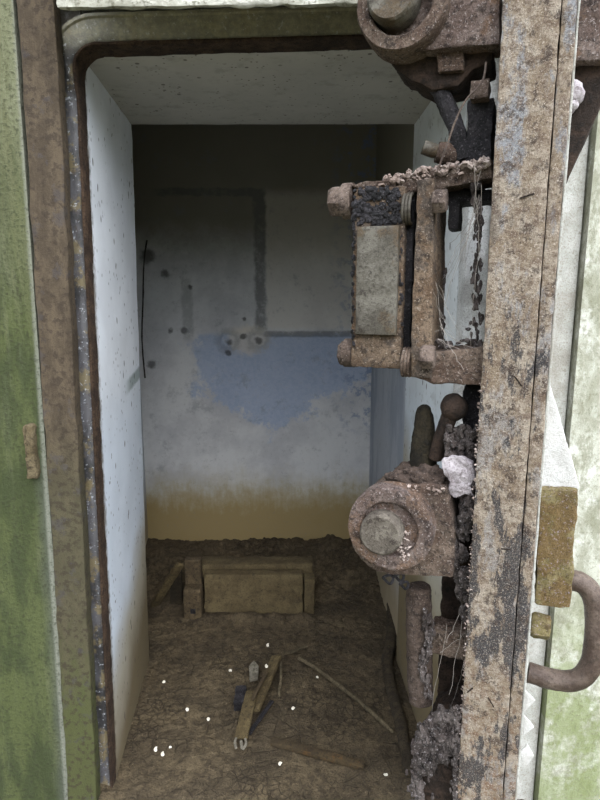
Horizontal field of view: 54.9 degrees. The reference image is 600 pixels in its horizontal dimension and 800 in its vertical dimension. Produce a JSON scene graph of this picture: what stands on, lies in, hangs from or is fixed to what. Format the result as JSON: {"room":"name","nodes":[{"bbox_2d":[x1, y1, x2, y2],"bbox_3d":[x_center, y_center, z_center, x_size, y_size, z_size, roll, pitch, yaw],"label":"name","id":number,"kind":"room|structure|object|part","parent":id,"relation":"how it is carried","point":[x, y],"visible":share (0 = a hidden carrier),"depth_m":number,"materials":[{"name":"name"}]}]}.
{"room":"abandoned bunker doorway","nodes":[
{"label":"abandoned bunker doorway","id":0,"kind":"room"},
{"bbox_2d":[60,9,148,777],"bbox_3d":[-0.499,0.014,1.514,0.138,2.002,0.471,0,11,0],"label":"wall","id":1,"kind":"structure","parent":0,"point":[110,143],"depth_m":1.47,"materials":[{"name":"white paint"}]},
{"bbox_2d":[139,364,147,544],"bbox_3d":[-0.765,-0.225,2.119,0.130,2.250,0.850,0,11,0],"label":"wall","id":2,"kind":"structure","parent":0,"point":[144,482],"depth_m":2.65,"materials":[{"name":"grey paint"}]},
{"bbox_2d":[82,6,286,13],"bbox_3d":[0.010,-1.137,1.303,1.140,0.660,0.453,0,11,0],"label":"wall","id":3,"kind":"structure","parent":0,"point":[195,8],"depth_m":1.14,"materials":[{"name":"concrete"}]},
{"bbox_2d":[67,19,430,124],"bbox_3d":[-0.065,-0.767,1.369,0.853,0.092,0.470,0,11,0],"label":"ceiling reveal","id":4,"kind":"structure","parent":0,"point":[332,86],"depth_m":1.34,"materials":[{"name":"grey paint"}]},
{"bbox_2d":[131,124,376,540],"bbox_3d":[-0.200,-0.338,2.592,1.600,2.300,0.120,0,11,0],"label":"wall","id":5,"kind":"structure","parent":0,"point":[254,425],"depth_m":2.54,"materials":[{"name":"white paint"}]},
{"bbox_2d":[141,240,147,377],"bbox_3d":[-0.673,-0.390,2.518,0.049,0.595,0.008,0,11,0],"label":"cable","id":6,"kind":"object","parent":5,"relation":"hanging from","point":[146,240],"visible":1,"depth_m":2.52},
{"bbox_2d":[56,0,502,10],"bbox_3d":[0.076,-1.418,0.837,0.975,1.541,0.023,0,11,0],"label":"wall","id":7,"kind":"structure","parent":0,"point":[71,5],"depth_m":0.97,"materials":[{"name":"paint"}]},
{"bbox_2d":[0,0,599,799],"bbox_3d":[0.000,-0.615,1.343,6.000,3.300,0.535,0,11,0],"label":"wall","id":8,"kind":"structure","parent":0,"point":[33,766],"depth_m":1.24,"materials":[{"name":"green paint"}]},
{"bbox_2d":[16,0,588,799],"bbox_3d":[-0.008,-0.102,1.208,1.129,2.260,0.100,0,11,0],"label":"door frame","id":9,"kind":"structure","parent":8,"relation":"attached to","point":[56,59],"depth_m":1.17,"materials":[{"name":"metal"}]},
{"bbox_3d":[-0.499,-0.098,1.186,0.101,2.260,0.032,0,10,0],"label":"plate","id":10,"kind":"part","parent":9,"relation":"part of","materials":[{"name":"green metal"}]},
{"bbox_3d":[0.472,0.137,1.264,0.171,1.751,0.066,0,10,0],"label":"jamb plate","id":11,"kind":"part","parent":9,"relation":"part of","materials":[{"name":"white metal"}]},
{"bbox_2d":[327,0,599,799],"bbox_3d":[0.249,0.165,1.016,0.407,1.627,0.457,1,11,3],"label":"door","id":12,"kind":"structure","parent":8,"relation":"in","point":[502,502],"depth_m":0.80,"materials":[{"name":"metal"}]},
{"bbox_3d":[0.147,0.276,0.888,0.043,0.026,0.012,4,11,22],"label":"chain","id":13,"kind":"part","parent":12,"relation":"part of","materials":[{"name":"grey metal"}]},
{"bbox_2d":[400,347,410,376],"bbox_3d":[0.155,-0.055,0.834,0.015,0.044,0.040,4,11,22],"label":"washer","id":14,"kind":"object","parent":12,"relation":"in","point":[405,352],"depth_m":0.82,"materials":[{"name":"brown metal"}]},
{"bbox_2d":[401,192,415,225],"bbox_3d":[0.149,-0.264,0.798,0.015,0.044,0.040,4,11,22],"label":"washer","id":15,"kind":"object","parent":12,"relation":"in","point":[408,199],"depth_m":0.79,"materials":[{"name":"metal"}]},
{"bbox_3d":[0.194,0.395,0.934,0.051,0.206,0.043,4,11,22],"label":"locking rod","id":16,"kind":"part","parent":12,"relation":"part of","materials":[{"name":"brown metal"}]},
{"bbox_3d":[0.190,-0.172,0.841,0.032,0.268,0.118,4,11,22],"label":"cheek plate","id":17,"kind":"part","parent":12,"relation":"part of","materials":[{"name":"brown metal"}]},
{"bbox_3d":[0.215,0.041,0.844,0.054,0.104,0.041,4,11,22],"label":"ball lever","id":18,"kind":"part","parent":12,"relation":"part of","materials":[{"name":"brown metal"}]},
{"bbox_2d":[432,615,465,707],"bbox_3d":[0.235,0.403,0.888,0.058,0.206,0.022,3,11,14],"label":"cobweb","id":19,"kind":"object","parent":12,"relation":"attached to","point":[458,615],"visible":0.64,"depth_m":0.89,"materials":[{"name":"beige fabric"}]},
{"bbox_3d":[0.203,-0.384,0.786,0.067,0.117,0.025,4,11,22],"label":"lever","id":20,"kind":"part","parent":12,"relation":"part of","materials":[{"name":"grey metal"}]},
{"bbox_3d":[0.273,0.501,1.004,0.071,0.429,0.027,4,11,22],"label":"rail","id":21,"kind":"part","parent":12,"relation":"part of","materials":[{"name":"brown metal"}]},
{"bbox_2d":[433,164,481,369],"bbox_3d":[0.223,-0.177,0.802,0.061,0.272,0.062,5,12,27],"label":"cobweb","id":22,"kind":"object","parent":12,"relation":"on","point":[470,221],"visible":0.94,"depth_m":0.79,"materials":[{"name":"beige fabric"}]},
{"bbox_2d":[436,62,486,171],"bbox_3d":[0.205,-0.359,0.737,0.057,0.126,0.003,4,11,22],"label":"wire","id":23,"kind":"object","parent":12,"relation":"hanging from","point":[485,65],"visible":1,"depth_m":0.74,"materials":[{"name":"metal"}]},
{"bbox_3d":[0.265,0.202,0.902,0.067,0.156,0.036,4,11,22],"label":"hub plate","id":24,"kind":"part","parent":12,"relation":"part of","materials":[{"name":"brown metal"}]},
{"bbox_3d":[0.360,0.171,0.982,0.067,1.625,0.333,4,11,22],"label":"door","id":25,"kind":"part","parent":12,"relation":"part of","materials":[{"name":"brown metal"}]},
{"bbox_3d":[0.391,0.176,0.958,0.004,1.626,0.357,4,11,22],"label":"plate","id":26,"kind":"part","parent":12,"relation":"part of","materials":[{"name":"brown metal"}]},
{"bbox_3d":[0.391,0.338,0.843,0.102,0.192,0.031,4,11,22],"label":"handle","id":27,"kind":"part","parent":12,"relation":"part of","materials":[{"name":"metal"}]},
{"bbox_2d":[98,534,523,799],"bbox_3d":[-0.090,0.825,1.907,1.420,0.104,1.750,0,11,0],"label":"floor","id":28,"kind":"structure","parent":0,"point":[345,634],"depth_m":1.74,"materials":[{"name":"brown soil"}]},
{"bbox_2d":[150,563,183,607],"bbox_3d":[-0.503,0.700,2.177,0.166,0.226,0.035,6,12,31],"label":"leaning board","id":29,"kind":"object","parent":28,"relation":"on","point":[174,572],"visible":1,"depth_m":2.16,"materials":[{"name":"brown wood"}]},
{"bbox_2d":[169,565,182,604],"bbox_3d":[-0.479,0.726,2.235,0.049,0.179,0.022,0,11,0],"label":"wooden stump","id":30,"kind":"object","parent":28,"relation":"on","point":[176,589],"visible":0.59,"depth_m":2.23,"materials":[{"name":"brown wood"}]},
{"bbox_2d":[183,556,203,618],"bbox_3d":[-0.395,0.717,2.151,0.070,0.248,0.095,0,11,0],"label":"post","id":31,"kind":"object","parent":28,"relation":"on","point":[193,589],"visible":0.88,"depth_m":2.12,"materials":[{"name":"brown wood"}]},
{"bbox_2d":[233,685,246,710],"bbox_3d":[-0.177,0.880,1.708,0.035,0.037,0.072,0,11,0],"label":"box","id":32,"kind":"object","parent":28,"relation":"on","point":[240,690],"visible":0.75,"depth_m":1.69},
{"bbox_2d":[234,737,246,749],"bbox_3d":[-0.158,0.913,1.543,0.037,0.010,0.054,0,11,0],"label":"metal hook","id":33,"kind":"object","parent":28,"relation":"on","point":[242,747],"visible":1,"depth_m":1.53,"materials":[{"name":"silver metal"}]},
{"bbox_2d":[235,690,257,738],"bbox_3d":[-0.150,0.884,1.627,0.037,0.033,0.158,1,11,6],"label":"board","id":34,"kind":"object","parent":28,"relation":"on","point":[248,706],"visible":0.88,"depth_m":1.61,"materials":[{"name":"brown wood"}]},
{"bbox_2d":[254,654,281,711],"bbox_3d":[-0.102,0.849,1.741,0.036,0.055,0.213,3,11,16],"label":"board","id":35,"kind":"object","parent":34,"relation":"on","point":[273,664],"visible":0.8,"depth_m":1.74,"materials":[{"name":"brown wood"}]},
{"bbox_2d":[250,671,267,700],"bbox_3d":[-0.118,0.838,1.696,0.011,0.018,0.117,3,11,18],"label":"wooden splinter","id":36,"kind":"object","parent":35,"relation":"on","point":[264,676],"visible":1,"depth_m":1.69,"materials":[{"name":"brown wood"}]},
{"bbox_2d":[249,661,258,681],"bbox_3d":[-0.146,0.855,1.825,0.034,0.012,0.097,0,11,0],"label":"chip","id":37,"kind":"object","parent":28,"relation":"on","point":[253,667],"visible":1,"depth_m":1.81,"materials":[{"name":"grey stone"}]},
{"bbox_2d":[202,556,314,613],"bbox_3d":[-0.166,0.725,2.228,0.447,0.207,0.152,0,11,0],"label":"box","id":38,"kind":"object","parent":28,"relation":"on","point":[258,584],"visible":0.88,"depth_m":2.17,"materials":[{"name":"brown wood"}]},
{"bbox_2d":[249,700,273,734],"bbox_3d":[-0.110,0.895,1.633,0.013,0.012,0.137,5,12,24],"label":"metal strip","id":39,"kind":"object","parent":28,"relation":"on","point":[271,702],"visible":0.98,"depth_m":1.63,"materials":[{"name":"grey metal"}]},
{"bbox_2d":[278,645,307,697],"bbox_3d":[-0.042,0.844,1.843,0.054,0.041,0.261,4,11,19],"label":"stick","id":40,"kind":"object","parent":28,"relation":"on","point":[305,646],"visible":0.97,"depth_m":1.82,"materials":[{"name":"brown wood"}]},
{"bbox_2d":[271,737,364,770],"bbox_3d":[0.044,0.926,1.515,0.254,0.015,0.024,4,11,19],"label":"strip","id":41,"kind":"object","parent":28,"relation":"on","point":[340,759],"visible":1,"depth_m":1.51,"materials":[{"name":"brown wood"}]},
{"bbox_2d":[298,656,393,732],"bbox_3d":[0.129,0.868,1.731,0.024,0.022,0.410,-8,13,-38],"label":"stick","id":42,"kind":"object","parent":28,"relation":"on","point":[376,716],"visible":1,"depth_m":1.71,"materials":[{"name":"brown wood"}]},
{"bbox_2d":[381,602,412,774],"bbox_3d":[0.302,0.819,1.875,0.075,0.109,0.893,1,11,6],"label":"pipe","id":43,"kind":"object","parent":28,"relation":"on","point":[401,726],"visible":0.77,"depth_m":1.70,"materials":[{"name":"brown metal"}]},
{"bbox_2d":[369,101,466,722],"bbox_3d":[0.439,-0.184,1.899,0.242,2.250,1.298,0,11,0],"label":"wall","id":44,"kind":"structure","parent":0,"point":[430,126],"depth_m":1.80,"materials":[{"name":"white paint"}]}
]}

